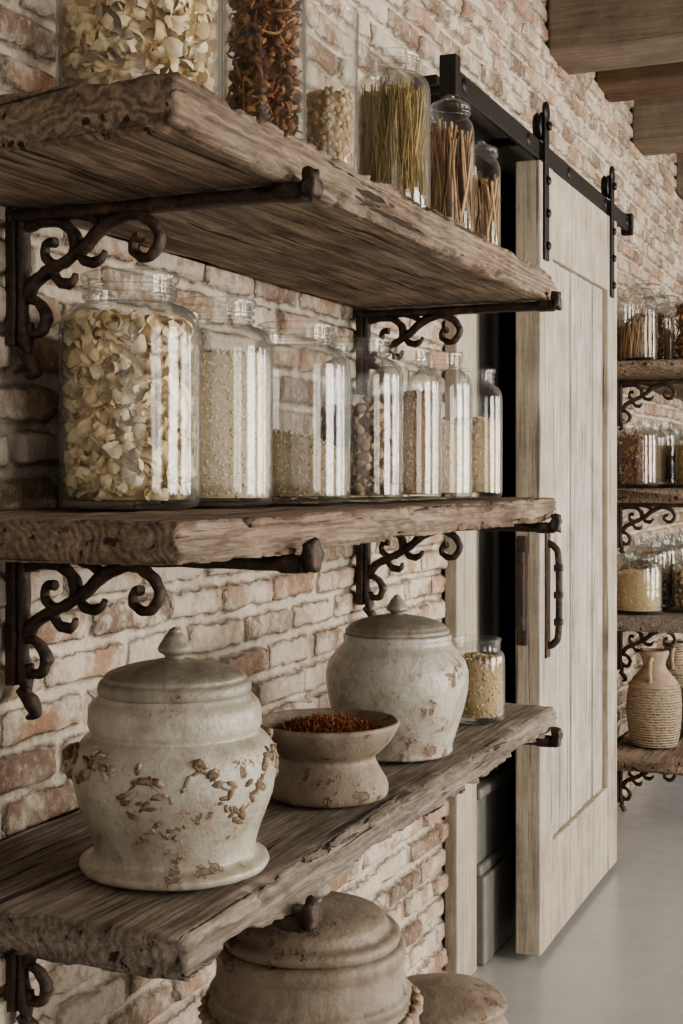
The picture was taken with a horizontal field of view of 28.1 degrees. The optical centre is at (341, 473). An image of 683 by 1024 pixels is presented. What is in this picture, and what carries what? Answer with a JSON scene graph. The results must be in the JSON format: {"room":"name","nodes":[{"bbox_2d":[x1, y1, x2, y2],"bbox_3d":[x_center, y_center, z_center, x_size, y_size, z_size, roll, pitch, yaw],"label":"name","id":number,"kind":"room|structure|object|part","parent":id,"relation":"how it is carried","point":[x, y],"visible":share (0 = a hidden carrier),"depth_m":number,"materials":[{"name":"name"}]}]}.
{"room":"pantry","nodes":[
{"label":"pantry","id":0,"kind":"room"},
{"bbox_2d":[0,0,682,1023],"bbox_3d":[0.501,-0.170,4.082,0.027,3.020,10.898,0,0,23],"label":"wall","id":1,"kind":"structure","parent":0,"point":[283,630],"depth_m":2.68,"materials":[{"name":"brick"}]},
{"bbox_2d":[5,895,322,1023],"bbox_3d":[-0.238,0.645,1.762,0.458,0.254,0.036,0,0,23],"label":"shelf bracket","id":2,"kind":"object","parent":1,"relation":"attached to","point":[20,996],"visible":0.25,"depth_m":1.83,"materials":[{"name":"metal"}]},
{"bbox_3d":[-0.442,0.632,1.848,0.016,0.186,0.028,0,0,23],"label":"wall plate","id":3,"kind":"part","parent":2,"relation":"part of","materials":[{"name":"metal"}]},
{"bbox_2d":[5,166,323,379],"bbox_3d":[-0.239,-0.252,1.760,0.459,0.251,0.042,0,0,23],"label":"shelf bracket","id":4,"kind":"object","parent":1,"relation":"attached to","point":[21,288],"visible":1,"depth_m":1.80,"materials":[{"name":"metal"}]},
{"bbox_3d":[-0.442,-0.266,1.848,0.016,0.186,0.028,0,0,23],"label":"wall plate","id":5,"kind":"part","parent":4,"relation":"part of","materials":[{"name":"metal"}]},
{"bbox_2d":[5,537,324,719],"bbox_3d":[-0.238,0.204,1.762,0.459,0.254,0.038,0,0,23],"label":"shelf bracket","id":6,"kind":"object","parent":1,"relation":"attached to","point":[21,630],"visible":0.84,"depth_m":1.81,"materials":[{"name":"metal"}]},
{"bbox_3d":[-0.442,0.192,1.848,0.016,0.186,0.028,0,0,23],"label":"wall plate","id":7,"kind":"part","parent":6,"relation":"part of","materials":[{"name":"metal"}]},
{"bbox_2d":[0,496,555,565],"bbox_3d":[-0.046,0.074,2.240,0.426,0.054,1.599,0,0,23],"label":"wooden shelf","id":8,"kind":"object","parent":1,"relation":"attached to","point":[198,534],"visible":0.91,"depth_m":1.64,"materials":[{"name":"brown wood"}]},
{"bbox_2d":[58,268,200,508],"bbox_3d":[-0.289,-0.113,1.865,0.192,0.318,0.192,0,0,-24],"label":"glass storage jar","id":9,"kind":"object","parent":8,"relation":"on","point":[132,388],"visible":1,"depth_m":1.80,"materials":[{"name":"glass"}]},
{"bbox_3d":[-0.289,0.026,1.865,0.183,0.020,0.183,0,0,23],"label":"glass","id":10,"kind":"part","parent":9,"relation":"part of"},
{"bbox_2d":[160,296,272,505],"bbox_3d":[-0.186,-0.105,2.022,0.168,0.303,0.168,0,0,21],"label":"glass storage jar","id":11,"kind":"object","parent":8,"relation":"on","point":[235,451],"visible":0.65,"depth_m":1.95,"materials":[{"name":"glass"}]},
{"bbox_3d":[-0.186,0.026,2.022,0.160,0.020,0.160,0,0,23],"label":"glass","id":12,"kind":"part","parent":11,"relation":"part of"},
{"bbox_2d":[242,320,350,503],"bbox_3d":[-0.073,-0.096,2.180,0.176,0.285,0.176,0,0,-24],"label":"glass storage jar","id":13,"kind":"object","parent":8,"relation":"on","point":[304,465],"visible":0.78,"depth_m":2.11,"materials":[{"name":"glass"}]},
{"bbox_3d":[-0.073,0.026,2.180,0.168,0.020,0.168,0,0,23],"label":"glass","id":14,"kind":"part","parent":13,"relation":"part of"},
{"bbox_2d":[317,336,403,501],"bbox_3d":[0.032,-0.092,2.326,0.148,0.277,0.148,0,0,-14],"label":"glass storage jar","id":15,"kind":"object","parent":8,"relation":"on","point":[375,429],"visible":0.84,"depth_m":2.27,"materials":[{"name":"glass"}]},
{"bbox_3d":[0.032,0.026,2.326,0.141,0.020,0.141,0,0,23],"label":"glass","id":16,"kind":"part","parent":15,"relation":"part of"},
{"bbox_2d":[368,346,441,499],"bbox_3d":[0.114,-0.090,2.459,0.134,0.272,0.134,0,0,6],"label":"glass storage jar","id":17,"kind":"object","parent":8,"relation":"on","point":[422,424],"visible":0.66,"depth_m":2.40,"materials":[{"name":"glass"}]},
{"bbox_3d":[0.114,0.026,2.459,0.128,0.020,0.128,0,0,23],"label":"glass","id":18,"kind":"part","parent":17,"relation":"part of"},
{"bbox_2d":[407,351,471,498],"bbox_3d":[0.186,-0.092,2.586,0.124,0.276,0.124,0,0,11],"label":"glass storage jar","id":19,"kind":"object","parent":8,"relation":"on","point":[455,434],"visible":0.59,"depth_m":2.54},
{"bbox_2d":[450,368,502,497],"bbox_3d":[0.267,-0.081,2.704,0.104,0.254,0.104,0,0,-39],"label":"glass storage jar","id":20,"kind":"object","parent":8,"relation":"on","point":[485,462],"visible":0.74,"depth_m":2.66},
{"bbox_2d":[0,72,557,309],"bbox_3d":[-0.049,-0.391,2.229,0.428,0.069,1.582,0,0,23],"label":"wooden shelf","id":21,"kind":"object","parent":1,"relation":"attached to","point":[365,244],"visible":0.89,"depth_m":1.81,"materials":[{"name":"brown wood"}]},
{"bbox_2d":[55,0,222,99],"bbox_3d":[-0.249,-0.596,1.684,0.204,0.340,0.204,0,0,23],"label":"glass storage jar","id":22,"kind":"object","parent":21,"relation":"on","point":[104,41],"visible":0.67,"depth_m":1.61,"materials":[{"name":"glass"}]},
{"bbox_2d":[224,0,304,138],"bbox_3d":[-0.107,-0.581,1.895,0.116,0.310,0.116,0,0,21],"label":"glass storage jar","id":23,"kind":"object","parent":21,"relation":"on","point":[262,34],"visible":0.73,"depth_m":1.87,"materials":[{"name":"glass"}]},
{"bbox_2d":[301,7,358,170],"bbox_3d":[-0.017,-0.562,2.075,0.088,0.272,0.088,0,0,6],"label":"glass storage jar","id":24,"kind":"object","parent":21,"relation":"on","point":[330,122],"visible":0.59,"depth_m":2.04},
{"bbox_2d":[356,47,430,208],"bbox_3d":[0.086,-0.561,2.270,0.124,0.270,0.124,0,0,1],"label":"glass storage jar","id":25,"kind":"object","parent":21,"relation":"on","point":[393,125],"visible":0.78,"depth_m":2.23,"materials":[{"name":"clear glass"}]},
{"bbox_2d":[427,94,474,227],"bbox_3d":[0.201,-0.564,2.525,0.090,0.275,0.090,0,0,16],"label":"glass storage jar","id":26,"kind":"object","parent":21,"relation":"on","point":[451,151],"visible":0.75,"depth_m":2.50,"materials":[{"name":"glass"}]},
{"bbox_2d":[470,144,500,244],"bbox_3d":[0.278,-0.544,2.710,0.076,0.235,0.076,0,0,6],"label":"glass storage jar","id":27,"kind":"object","parent":21,"relation":"on","point":[487,194],"visible":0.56,"depth_m":2.68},
{"bbox_2d":[0,702,557,981],"bbox_3d":[-0.045,0.514,2.239,0.427,0.054,1.580,0,0,23],"label":"wooden shelf","id":28,"kind":"object","parent":1,"relation":"attached to","point":[50,911],"visible":0.51,"depth_m":1.67,"materials":[{"name":"brown wood"}]},
{"bbox_2d":[62,627,278,891],"bbox_3d":[-0.211,0.338,1.699,0.264,0.297,0.253,0,0,23],"label":"ceramic crock","id":29,"kind":"object","parent":28,"relation":"on","point":[173,773],"visible":1,"depth_m":1.61,"materials":[{"name":"beige ceramic"}]},
{"bbox_3d":[-0.334,0.357,1.706,0.026,0.038,0.076,0,0,2],"label":"lug handle","id":30,"kind":"part","parent":29,"relation":"part of","materials":[{"name":"ceramic"}]},
{"bbox_3d":[-0.207,0.251,1.699,0.191,0.044,0.191,0,0,23],"label":"crock lid","id":31,"kind":"part","parent":29,"relation":"part of","materials":[{"name":"ceramic"}]},
{"bbox_3d":[-0.207,0.211,1.699,0.043,0.043,0.043,0,0,23],"label":"knob","id":32,"kind":"part","parent":29,"relation":"part of","materials":[{"name":"ceramic"}]},
{"bbox_2d":[260,708,399,807],"bbox_3d":[-0.021,0.425,2.071,0.218,0.122,0.218,0,0,-15],"label":"ceramic bowl","id":33,"kind":"object","parent":28,"relation":"on","point":[327,760],"visible":0.96,"depth_m":2.00,"materials":[{"name":"ceramic"}]},
{"bbox_2d":[326,594,468,761],"bbox_3d":[0.098,0.348,2.390,0.250,0.276,0.251,0,0,23],"label":"ceramic crock","id":34,"kind":"object","parent":28,"relation":"on","point":[407,667],"visible":0.92,"depth_m":2.30,"materials":[{"name":"beige ceramic"}]},
{"bbox_3d":[0.097,0.229,2.390,0.038,0.038,0.038,0,0,23],"label":"knob","id":35,"kind":"part","parent":34,"relation":"part of","materials":[{"name":"ceramic"}]},
{"bbox_3d":[0.097,0.263,2.390,0.184,0.036,0.184,0,0,23],"label":"crock lid","id":36,"kind":"part","parent":34,"relation":"part of","materials":[{"name":"ceramic"}]},
{"bbox_2d":[451,635,504,723],"bbox_3d":[0.267,0.405,2.704,0.114,0.162,0.114,0,0,31],"label":"glass storage jar","id":37,"kind":"object","parent":28,"relation":"on","point":[484,699],"visible":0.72,"depth_m":2.66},
{"bbox_2d":[356,291,561,403],"bbox_3d":[0.243,-0.252,2.892,0.452,0.250,0.038,0,0,23],"label":"shelf bracket","id":38,"kind":"object","parent":1,"relation":"attached to","point":[365,361],"visible":0.91,"depth_m":2.93,"materials":[{"name":"metal"}]},
{"bbox_3d":[0.043,-0.266,2.979,0.016,0.186,0.028,0,0,23],"label":"wall plate","id":39,"kind":"part","parent":38,"relation":"part of","materials":[{"name":"metal"}]},
{"bbox_2d":[356,513,561,616],"bbox_3d":[0.243,0.206,2.891,0.453,0.252,0.038,0,0,23],"label":"shelf bracket","id":40,"kind":"object","parent":1,"relation":"attached to","point":[365,571],"visible":0.58,"depth_m":2.94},
{"bbox_3d":[0.043,0.192,2.979,0.016,0.186,0.028,0,0,23],"label":"wall plate","id":41,"kind":"part","parent":40,"relation":"part of","materials":[{"name":"metal"}]},
{"bbox_2d":[445,165,476,975],"bbox_3d":[0.316,0.255,3.613,0.035,2.170,0.170,0,0,23],"label":"trim","id":42,"kind":"structure","parent":1,"relation":"attached to","point":[460,573],"depth_m":3.56,"materials":[{"name":"wood"}]},
{"bbox_2d":[500,199,515,243],"bbox_3d":[0.424,-0.795,4.187,0.220,0.030,0.910,0,0,23],"label":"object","id":43,"kind":"structure","parent":1,"relation":"in","point":[508,212],"depth_m":4.25,"materials":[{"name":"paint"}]},
{"bbox_2d":[501,243,515,847],"bbox_3d":[0.609,0.265,4.619,0.220,2.150,0.030,0,0,23],"label":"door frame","id":44,"kind":"structure","parent":1,"relation":"attached to","point":[508,319],"depth_m":4.62,"materials":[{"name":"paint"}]},
{"bbox_2d":[401,53,632,235],"bbox_3d":[0.599,-0.897,4.068,0.173,0.125,2.150,0,0,23],"label":"barn door track","id":45,"kind":"object","parent":1,"relation":"attached to","point":[493,125],"visible":0.65,"depth_m":3.57,"materials":[{"name":"black metal"}]},
{"bbox_2d":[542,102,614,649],"bbox_3d":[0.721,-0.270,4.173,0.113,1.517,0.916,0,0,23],"label":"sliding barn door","id":46,"kind":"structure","parent":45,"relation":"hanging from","point":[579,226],"depth_m":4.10,"materials":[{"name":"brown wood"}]},
{"bbox_2d":[532,112,542,141],"bbox_3d":[0.549,-0.960,3.779,0.024,0.080,0.080,0,0,23],"label":"wheel","id":47,"kind":"object","parent":46,"relation":"attached to","point":[537,122],"visible":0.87,"depth_m":3.75,"materials":[{"name":"black metal"}]},
{"bbox_2d":[543,112,548,260],"bbox_3d":[0.566,-0.795,3.772,0.008,0.410,0.044,0,0,23],"label":"strap","id":48,"kind":"object","parent":46,"relation":"attached to","point":[545,132],"visible":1,"depth_m":3.75,"materials":[{"name":"black metal"}]},
{"bbox_2d":[547,176,551,184],"bbox_3d":[0.574,-0.810,3.769,0.010,0.024,0.024,0,0,23],"label":"bolt","id":49,"kind":"object","parent":48,"relation":"attached to","point":[549,180],"visible":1,"depth_m":3.76,"materials":[{"name":"black metal"}]},
{"bbox_2d":[547,241,551,249],"bbox_3d":[0.574,-0.630,3.769,0.010,0.024,0.024,0,0,23],"label":"bolt","id":50,"kind":"object","parent":48,"relation":"attached to","point":[549,245],"visible":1,"depth_m":3.76,"materials":[{"name":"black metal"}]},
{"bbox_2d":[547,209,551,217],"bbox_3d":[0.574,-0.720,3.769,0.010,0.024,0.024,0,0,23],"label":"bolt","id":51,"kind":"object","parent":48,"relation":"attached to","point":[549,213],"visible":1,"depth_m":3.76,"materials":[{"name":"black metal"}]},
{"bbox_2d":[545,533,550,658],"bbox_3d":[0.571,0.335,3.792,0.009,0.350,0.044,0,0,23],"label":"plate","id":52,"kind":"object","parent":46,"relation":"attached to","point":[547,535],"visible":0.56,"depth_m":3.78,"materials":[{"name":"metal"}]},
{"bbox_2d":[547,122,551,130],"bbox_3d":[0.574,-0.960,3.769,0.014,0.024,0.024,0,0,23],"label":"axle","id":53,"kind":"object","parent":46,"relation":"attached to","point":[549,124],"visible":1,"depth_m":3.76,"materials":[{"name":"black metal"}]},
{"bbox_3d":[0.589,0.335,3.784,0.050,0.308,0.020,0,0,23],"label":"pull handle","id":54,"kind":"part","parent":46,"relation":"part of","materials":[{"name":"metal"}]},
{"bbox_2d":[554,618,563,625],"bbox_3d":[0.601,0.410,3.779,0.024,0.020,0.024,0,0,23],"label":"collar","id":55,"kind":"object","parent":46,"relation":"attached to","point":[557,622],"visible":1,"depth_m":3.77,"materials":[{"name":"metal"}]},
{"bbox_2d":[554,564,563,571],"bbox_3d":[0.601,0.260,3.779,0.024,0.020,0.024,0,0,23],"label":"collar","id":56,"kind":"object","parent":46,"relation":"attached to","point":[559,568],"visible":1,"depth_m":3.77,"materials":[{"name":"metal"}]},
{"bbox_2d":[554,591,563,598],"bbox_3d":[0.601,0.335,3.779,0.024,0.020,0.024,0,0,23],"label":"collar","id":57,"kind":"object","parent":46,"relation":"attached to","point":[557,595],"visible":1,"depth_m":3.77,"materials":[{"name":"metal"}]},
{"bbox_3d":[0.709,-0.735,4.206,0.066,0.250,0.730,0,0,23],"label":"rail","id":58,"kind":"part","parent":46,"relation":"part of","materials":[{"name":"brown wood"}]},
{"bbox_2d":[601,175,609,198],"bbox_3d":[0.888,-0.960,4.570,0.024,0.080,0.080,0,0,23],"label":"wheel","id":59,"kind":"object","parent":46,"relation":"attached to","point":[605,181],"visible":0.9,"depth_m":4.54,"materials":[{"name":"black metal"}]},
{"bbox_2d":[610,176,614,297],"bbox_3d":[0.905,-0.795,4.563,0.008,0.410,0.044,0,0,23],"label":"strap","id":60,"kind":"object","parent":46,"relation":"attached to","point":[612,192],"visible":1,"depth_m":4.55,"materials":[{"name":"black metal"}]},
{"bbox_2d":[523,727,562,747],"bbox_3d":[0.243,0.646,2.893,0.453,0.251,0.037,0,0,23],"label":"shelf bracket","id":61,"kind":"object","parent":1,"relation":"attached to","point":[553,740],"visible":0.06,"depth_m":2.80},
{"bbox_2d":[548,0,682,74],"bbox_3d":[2.612,-1.520,3.809,4.100,0.280,0.260,0,0,23],"label":"ceiling beam","id":62,"kind":"structure","parent":1,"relation":"attached to","point":[585,36],"depth_m":4.44,"materials":[{"name":"wood"}]},
{"bbox_2d":[595,62,682,101],"bbox_3d":[2.888,-1.560,4.453,4.100,0.200,0.260,0,0,23],"label":"ceiling beam","id":63,"kind":"structure","parent":1,"relation":"attached to","point":[660,80],"depth_m":5.12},
{"bbox_2d":[617,770,675,810],"bbox_3d":[1.301,1.233,5.360,0.453,0.249,0.039,0,0,23],"label":"shelf bracket","id":64,"kind":"object","parent":1,"relation":"attached to","point":[621,785],"visible":0.52,"depth_m":5.42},
{"bbox_3d":[1.101,1.218,5.447,0.016,0.186,0.028,0,0,23],"label":"wall plate","id":65,"kind":"part","parent":64,"relation":"part of","materials":[{"name":"metal"}]},
{"bbox_2d":[617,631,676,681],"bbox_3d":[1.301,0.703,5.361,0.452,0.249,0.035,0,0,23],"label":"shelf bracket","id":66,"kind":"object","parent":1,"relation":"attached to","point":[621,665],"visible":0.69,"depth_m":5.42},
{"bbox_3d":[1.101,0.688,5.447,0.016,0.186,0.028,0,0,23],"label":"wall plate","id":67,"kind":"part","parent":66,"relation":"part of","materials":[{"name":"metal"}]},
{"bbox_2d":[617,724,682,775],"bbox_3d":[1.726,1.098,6.375,0.425,0.060,2.738,0,0,23],"label":"wooden shelf","id":68,"kind":"object","parent":1,"relation":"attached to","point":[630,757],"visible":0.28,"depth_m":5.17,"materials":[{"name":"brown wood"}]},
{"bbox_2d":[626,648,681,748],"bbox_3d":[1.229,0.878,5.370,0.215,0.376,0.215,0,0,23],"label":"jug","id":69,"kind":"object","parent":68,"relation":"on","point":[654,698],"visible":1,"depth_m":5.29,"materials":[{"name":"ceramic"}]},
{"bbox_3d":[1.200,0.761,5.300,0.018,0.099,0.060,0,0,23],"label":"jug handle","id":70,"kind":"part","parent":69,"relation":"part of","materials":[{"name":"ceramic"}]},
{"bbox_2d":[662,640,682,692],"bbox_3d":[1.441,0.894,5.889,0.209,0.345,0.211,0,0,23],"label":"jug","id":71,"kind":"object","parent":68,"relation":"on","point":[674,662],"visible":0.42,"depth_m":5.83,"materials":[{"name":"ceramic"}]},
{"bbox_3d":[1.412,0.786,5.821,0.018,0.092,0.059,0,0,23],"label":"jug handle","id":72,"kind":"part","parent":71,"relation":"part of","materials":[{"name":"ceramic"}]},
{"bbox_2d":[681,688,682,727],"bbox_3d":[1.482,0.925,5.588,0.186,0.281,0.188,0,0,23],"label":"terracotta jug","id":73,"kind":"object","parent":68,"relation":"on","point":[682,688],"visible":0.6,"depth_m":5.58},
{"bbox_2d":[617,359,682,399],"bbox_3d":[1.726,-0.402,6.376,0.427,0.060,2.739,0,0,23],"label":"wooden shelf","id":74,"kind":"object","parent":1,"relation":"attached to","point":[655,369],"visible":0.59,"depth_m":5.16,"materials":[{"name":"brown wood"}]},
{"bbox_2d":[618,287,657,360],"bbox_3d":[1.144,-0.582,5.271,0.150,0.295,0.150,0,0,23],"label":"glass storage jar","id":75,"kind":"object","parent":74,"relation":"on","point":[636,338],"visible":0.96,"depth_m":5.23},
{"bbox_3d":[1.144,-0.454,5.271,0.144,0.020,0.144,0,0,23],"label":"glass","id":76,"kind":"part","parent":75,"relation":"part of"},
{"bbox_2d":[627,281,665,359],"bbox_3d":[1.209,-0.602,5.423,0.157,0.336,0.157,0,0,28],"label":"glass storage jar","id":77,"kind":"object","parent":74,"relation":"on","point":[652,318],"visible":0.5,"depth_m":5.39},
{"bbox_3d":[1.209,-0.602,5.423,0.158,0.336,0.158,0,0,23],"label":"glass","id":78,"kind":"part","parent":77,"relation":"part of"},
{"bbox_2d":[634,293,673,358],"bbox_3d":[1.277,-0.586,5.582,0.164,0.304,0.164,0,0,23],"label":"glass storage jar","id":79,"kind":"object","parent":74,"relation":"on","point":[668,331],"visible":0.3,"depth_m":5.52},
{"bbox_3d":[1.277,-0.586,5.582,0.164,0.304,0.164,0,0,23],"label":"glass","id":80,"kind":"part","parent":79,"relation":"part of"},
{"bbox_2d":[640,294,679,358],"bbox_3d":[1.350,-0.600,5.751,0.181,0.331,0.181,0,0,23],"label":"glass storage jar","id":81,"kind":"object","parent":74,"relation":"on","point":[675,330],"visible":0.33,"depth_m":5.71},
{"bbox_2d":[655,302,680,342],"bbox_3d":[1.421,-0.595,5.916,0.153,0.321,0.153,0,0,1],"label":"glass storage jar","id":82,"kind":"object","parent":74,"relation":"on","point":[668,319],"visible":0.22,"depth_m":5.87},
{"bbox_2d":[673,293,682,358],"bbox_3d":[1.374,-0.578,5.326,0.154,0.288,0.154,0,0,23],"label":"glass storage jar","id":83,"kind":"object","parent":74,"relation":"on","point":[679,308],"visible":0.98,"depth_m":5.32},
{"bbox_2d":[617,602,682,632],"bbox_3d":[1.726,0.568,6.377,0.423,0.060,2.740,0,0,23],"label":"wooden shelf","id":84,"kind":"object","parent":1,"relation":"attached to","point":[668,620],"visible":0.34,"depth_m":5.15,"materials":[{"name":"brown wood"}]},
{"bbox_2d":[617,553,662,613],"bbox_3d":[1.150,0.422,5.285,0.181,0.228,0.181,0,0,23],"label":"glass storage jar","id":85,"kind":"object","parent":84,"relation":"on","point":[638,592],"visible":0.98,"depth_m":5.22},
{"bbox_2d":[626,538,668,608],"bbox_3d":[1.224,0.397,5.457,0.170,0.278,0.170,0,0,23],"label":"glass storage jar","id":86,"kind":"object","parent":84,"relation":"on","point":[658,566],"visible":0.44,"depth_m":5.43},
{"bbox_2d":[635,535,678,605],"bbox_3d":[1.298,0.395,5.629,0.181,0.282,0.181,0,0,23],"label":"glass storage jar","id":87,"kind":"object","parent":84,"relation":"on","point":[662,558],"visible":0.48,"depth_m":5.59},
{"bbox_2d":[647,537,681,600],"bbox_3d":[1.368,0.404,5.794,0.154,0.264,0.154,0,0,23],"label":"glass storage jar","id":88,"kind":"object","parent":84,"relation":"on","point":[672,551],"visible":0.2,"depth_m":5.76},
{"bbox_2d":[660,535,682,557],"bbox_3d":[1.510,0.407,6.125,0.158,0.258,0.158,0,0,23],"label":"glass storage jar","id":89,"kind":"object","parent":84,"relation":"on","point":[677,550],"visible":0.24,"depth_m":6.13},
{"bbox_2d":[672,553,682,611],"bbox_3d":[1.376,0.424,5.331,0.164,0.223,0.164,0,0,23],"label":"glass storage jar","id":90,"kind":"object","parent":84,"relation":"on","point":[678,597],"visible":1,"depth_m":5.31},
{"bbox_2d":[617,485,682,503],"bbox_3d":[1.727,0.083,6.377,0.425,0.060,2.739,0,0,23],"label":"wooden shelf","id":91,"kind":"object","parent":1,"relation":"attached to","point":[645,494],"visible":0.88,"depth_m":5.14,"materials":[{"name":"brown wood"}]},
{"bbox_2d":[617,420,657,486],"bbox_3d":[1.145,-0.078,5.273,0.155,0.258,0.155,0,0,23],"label":"glass storage jar","id":92,"kind":"object","parent":91,"relation":"on","point":[637,453],"visible":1,"depth_m":5.23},
{"bbox_3d":[1.145,0.031,5.273,0.148,0.020,0.148,0,0,23],"label":"glass","id":93,"kind":"part","parent":92,"relation":"part of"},
{"bbox_2d":[627,423,666,486],"bbox_3d":[1.212,-0.075,5.430,0.163,0.251,0.163,0,0,23],"label":"glass storage jar","id":94,"kind":"object","parent":91,"relation":"on","point":[662,449],"visible":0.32,"depth_m":5.37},
{"bbox_2d":[636,420,677,485],"bbox_3d":[1.285,-0.083,5.600,0.182,0.268,0.182,0,0,23],"label":"glass storage jar","id":95,"kind":"object","parent":91,"relation":"on","point":[670,445],"visible":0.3,"depth_m":5.55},
{"bbox_2d":[663,428,682,484],"bbox_3d":[1.558,-0.078,6.237,0.179,0.258,0.179,0,0,23],"label":"glass storage jar","id":96,"kind":"object","parent":91,"relation":"on","point":[681,439],"visible":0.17,"depth_m":6.21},
{"bbox_2d":[675,430,682,484],"bbox_3d":[1.372,-0.059,5.321,0.143,0.220,0.143,0,0,23],"label":"glass storage jar","id":97,"kind":"object","parent":91,"relation":"on","point":[679,447],"visible":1,"depth_m":5.30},
{"bbox_2d":[617,503,682,559],"bbox_3d":[1.301,0.217,5.361,0.452,0.252,0.036,0,0,23],"label":"shelf bracket","id":98,"kind":"object","parent":1,"relation":"attached to","point":[621,530],"visible":0.91,"depth_m":5.41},
{"bbox_3d":[1.101,0.203,5.447,0.016,0.186,0.028,0,0,23],"label":"wall plate","id":99,"kind":"part","parent":98,"relation":"part of","materials":[{"name":"metal"}]},
{"bbox_2d":[617,379,682,436],"bbox_3d":[1.302,-0.268,5.362,0.452,0.251,0.036,0,0,23],"label":"shelf bracket","id":100,"kind":"object","parent":1,"relation":"attached to","point":[622,384],"visible":0.95,"depth_m":5.41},
{"bbox_3d":[1.101,-0.282,5.447,0.016,0.186,0.028,0,0,23],"label":"wall plate","id":101,"kind":"part","parent":100,"relation":"part of","materials":[{"name":"metal"}]},
{"bbox_2d":[632,95,682,155],"bbox_3d":[3.163,-1.530,5.096,4.100,0.260,0.260,0,0,23],"label":"ceiling beam","id":102,"kind":"structure","parent":1,"relation":"attached to","point":[657,125],"depth_m":5.75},
{"bbox_2d":[676,152,682,198],"bbox_3d":[3.597,-1.530,6.107,4.100,0.260,0.260,0,0,23],"label":"ceiling beam","id":103,"kind":"structure","parent":1,"relation":"attached to","point":[679,177],"depth_m":6.79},
{"bbox_2d":[472,773,682,1023],"bbox_3d":[1.714,1.390,3.617,6.000,0.100,11.000,0,0,23],"label":"floor","id":104,"kind":"structure","parent":0,"point":[618,958],"depth_m":3.86,"materials":[{"name":"concrete"}]},
{"bbox_2d":[197,884,422,1023],"bbox_3d":[-0.045,0.952,1.978,0.340,0.776,0.340,0,0,23],"label":"urn","id":105,"kind":"object","parent":104,"relation":"on","point":[348,969],"visible":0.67,"depth_m":1.88,"materials":[{"name":"ceramic"}]},
{"bbox_3d":[-0.044,0.647,1.978,0.261,0.060,0.262,0,0,23],"label":"urn lid","id":106,"kind":"part","parent":105,"relation":"part of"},
{"bbox_3d":[-0.045,0.593,1.977,0.059,0.058,0.059,0,0,23],"label":"knob","id":107,"kind":"part","parent":105,"relation":"part of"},
{"bbox_2d":[407,973,508,1023],"bbox_3d":[0.193,1.151,2.584,0.284,0.378,0.285,0,0,23],"label":"jar","id":108,"kind":"object","parent":104,"relation":"on","point":[448,998],"visible":0.71,"depth_m":2.53,"materials":[{"name":"ceramic"}]},
{"bbox_2d":[477,210,515,965],"bbox_3d":[0.359,0.285,3.904,0.205,2.110,0.340,0,0,23],"label":"doorway","id":109,"kind":"object","parent":104,"relation":"on","point":[496,854],"visible":0.3,"depth_m":3.88,"materials":[{"name":"paint"}]},
{"bbox_3d":[0.345,0.980,3.902,0.180,0.180,0.315,0,0,23],"label":"moulding","id":110,"kind":"part","parent":109,"relation":"part of","materials":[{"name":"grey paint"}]},
{"bbox_3d":[0.354,0.875,3.904,0.195,0.030,0.325,0,0,23],"label":"moulding","id":111,"kind":"part","parent":109,"relation":"part of","materials":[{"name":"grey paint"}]},
{"bbox_3d":[0.354,1.085,3.904,0.195,0.030,0.325,0,0,23],"label":"moulding","id":112,"kind":"part","parent":109,"relation":"part of","materials":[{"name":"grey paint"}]},
{"bbox_2d":[516,160,552,956],"bbox_3d":[0.538,0.230,3.806,0.070,2.180,0.140,0,0,23],"label":"stile","id":113,"kind":"object","parent":104,"relation":"on","point":[534,329],"visible":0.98,"depth_m":3.74,"materials":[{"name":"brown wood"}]},
{"bbox_2d":[516,536,526,645],"bbox_3d":[0.494,0.320,3.743,0.030,0.300,0.014,0,0,23],"label":"door handle","id":114,"kind":"object","parent":113,"relation":"attached to","point":[521,541],"visible":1,"depth_m":3.73,"materials":[{"name":"metal"}]},
{"bbox_2d":[516,551,524,630],"bbox_3d":[0.489,0.320,3.731,0.024,0.220,0.016,0,0,23],"label":"grip","id":115,"kind":"object","parent":114,"relation":"attached to","point":[520,555],"depth_m":3.72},
{"bbox_2d":[553,787,606,938],"bbox_3d":[0.709,1.180,4.206,0.066,0.280,0.730,0,0,23],"label":"rail","id":116,"kind":"object","parent":104,"relation":"on","point":[580,844],"visible":0.62,"depth_m":4.16,"materials":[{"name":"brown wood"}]},
{"bbox_2d":[553,262,558,834],"bbox_3d":[0.595,0.215,3.937,0.032,1.670,0.136,0,0,23],"label":"board","id":117,"kind":"object","parent":116,"relation":"on","point":[555,266],"visible":0.16,"depth_m":3.96,"materials":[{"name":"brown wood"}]},
{"bbox_2d":[559,266,569,827],"bbox_3d":[0.651,0.215,4.072,0.029,1.670,0.136,0,0,23],"label":"board","id":118,"kind":"object","parent":116,"relation":"on","point":[564,275],"visible":0.56,"depth_m":4.08,"materials":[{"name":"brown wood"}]},
{"bbox_2d":[570,273,581,816],"bbox_3d":[0.710,0.215,4.205,0.032,1.670,0.136,0,0,23],"label":"board","id":119,"kind":"object","parent":116,"relation":"on","point":[575,281],"visible":0.56,"depth_m":4.17,"materials":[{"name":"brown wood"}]},
{"bbox_2d":[582,279,590,805],"bbox_3d":[0.766,0.215,4.340,0.029,1.670,0.136,0,0,23],"label":"board","id":120,"kind":"object","parent":116,"relation":"on","point":[586,287],"visible":0.56,"depth_m":4.33,"materials":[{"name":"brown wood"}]},
{"bbox_2d":[591,285,601,795],"bbox_3d":[0.825,0.215,4.474,0.032,1.670,0.136,0,0,23],"label":"board","id":121,"kind":"object","parent":116,"relation":"on","point":[596,293],"visible":0.59,"depth_m":4.43,"materials":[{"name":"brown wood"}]},
{"bbox_2d":[602,215,616,870],"bbox_3d":[0.880,0.230,4.606,0.070,2.180,0.140,0,0,23],"label":"stile","id":122,"kind":"object","parent":104,"relation":"on","point":[609,304],"visible":0.46,"depth_m":4.56,"materials":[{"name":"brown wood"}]}
]}

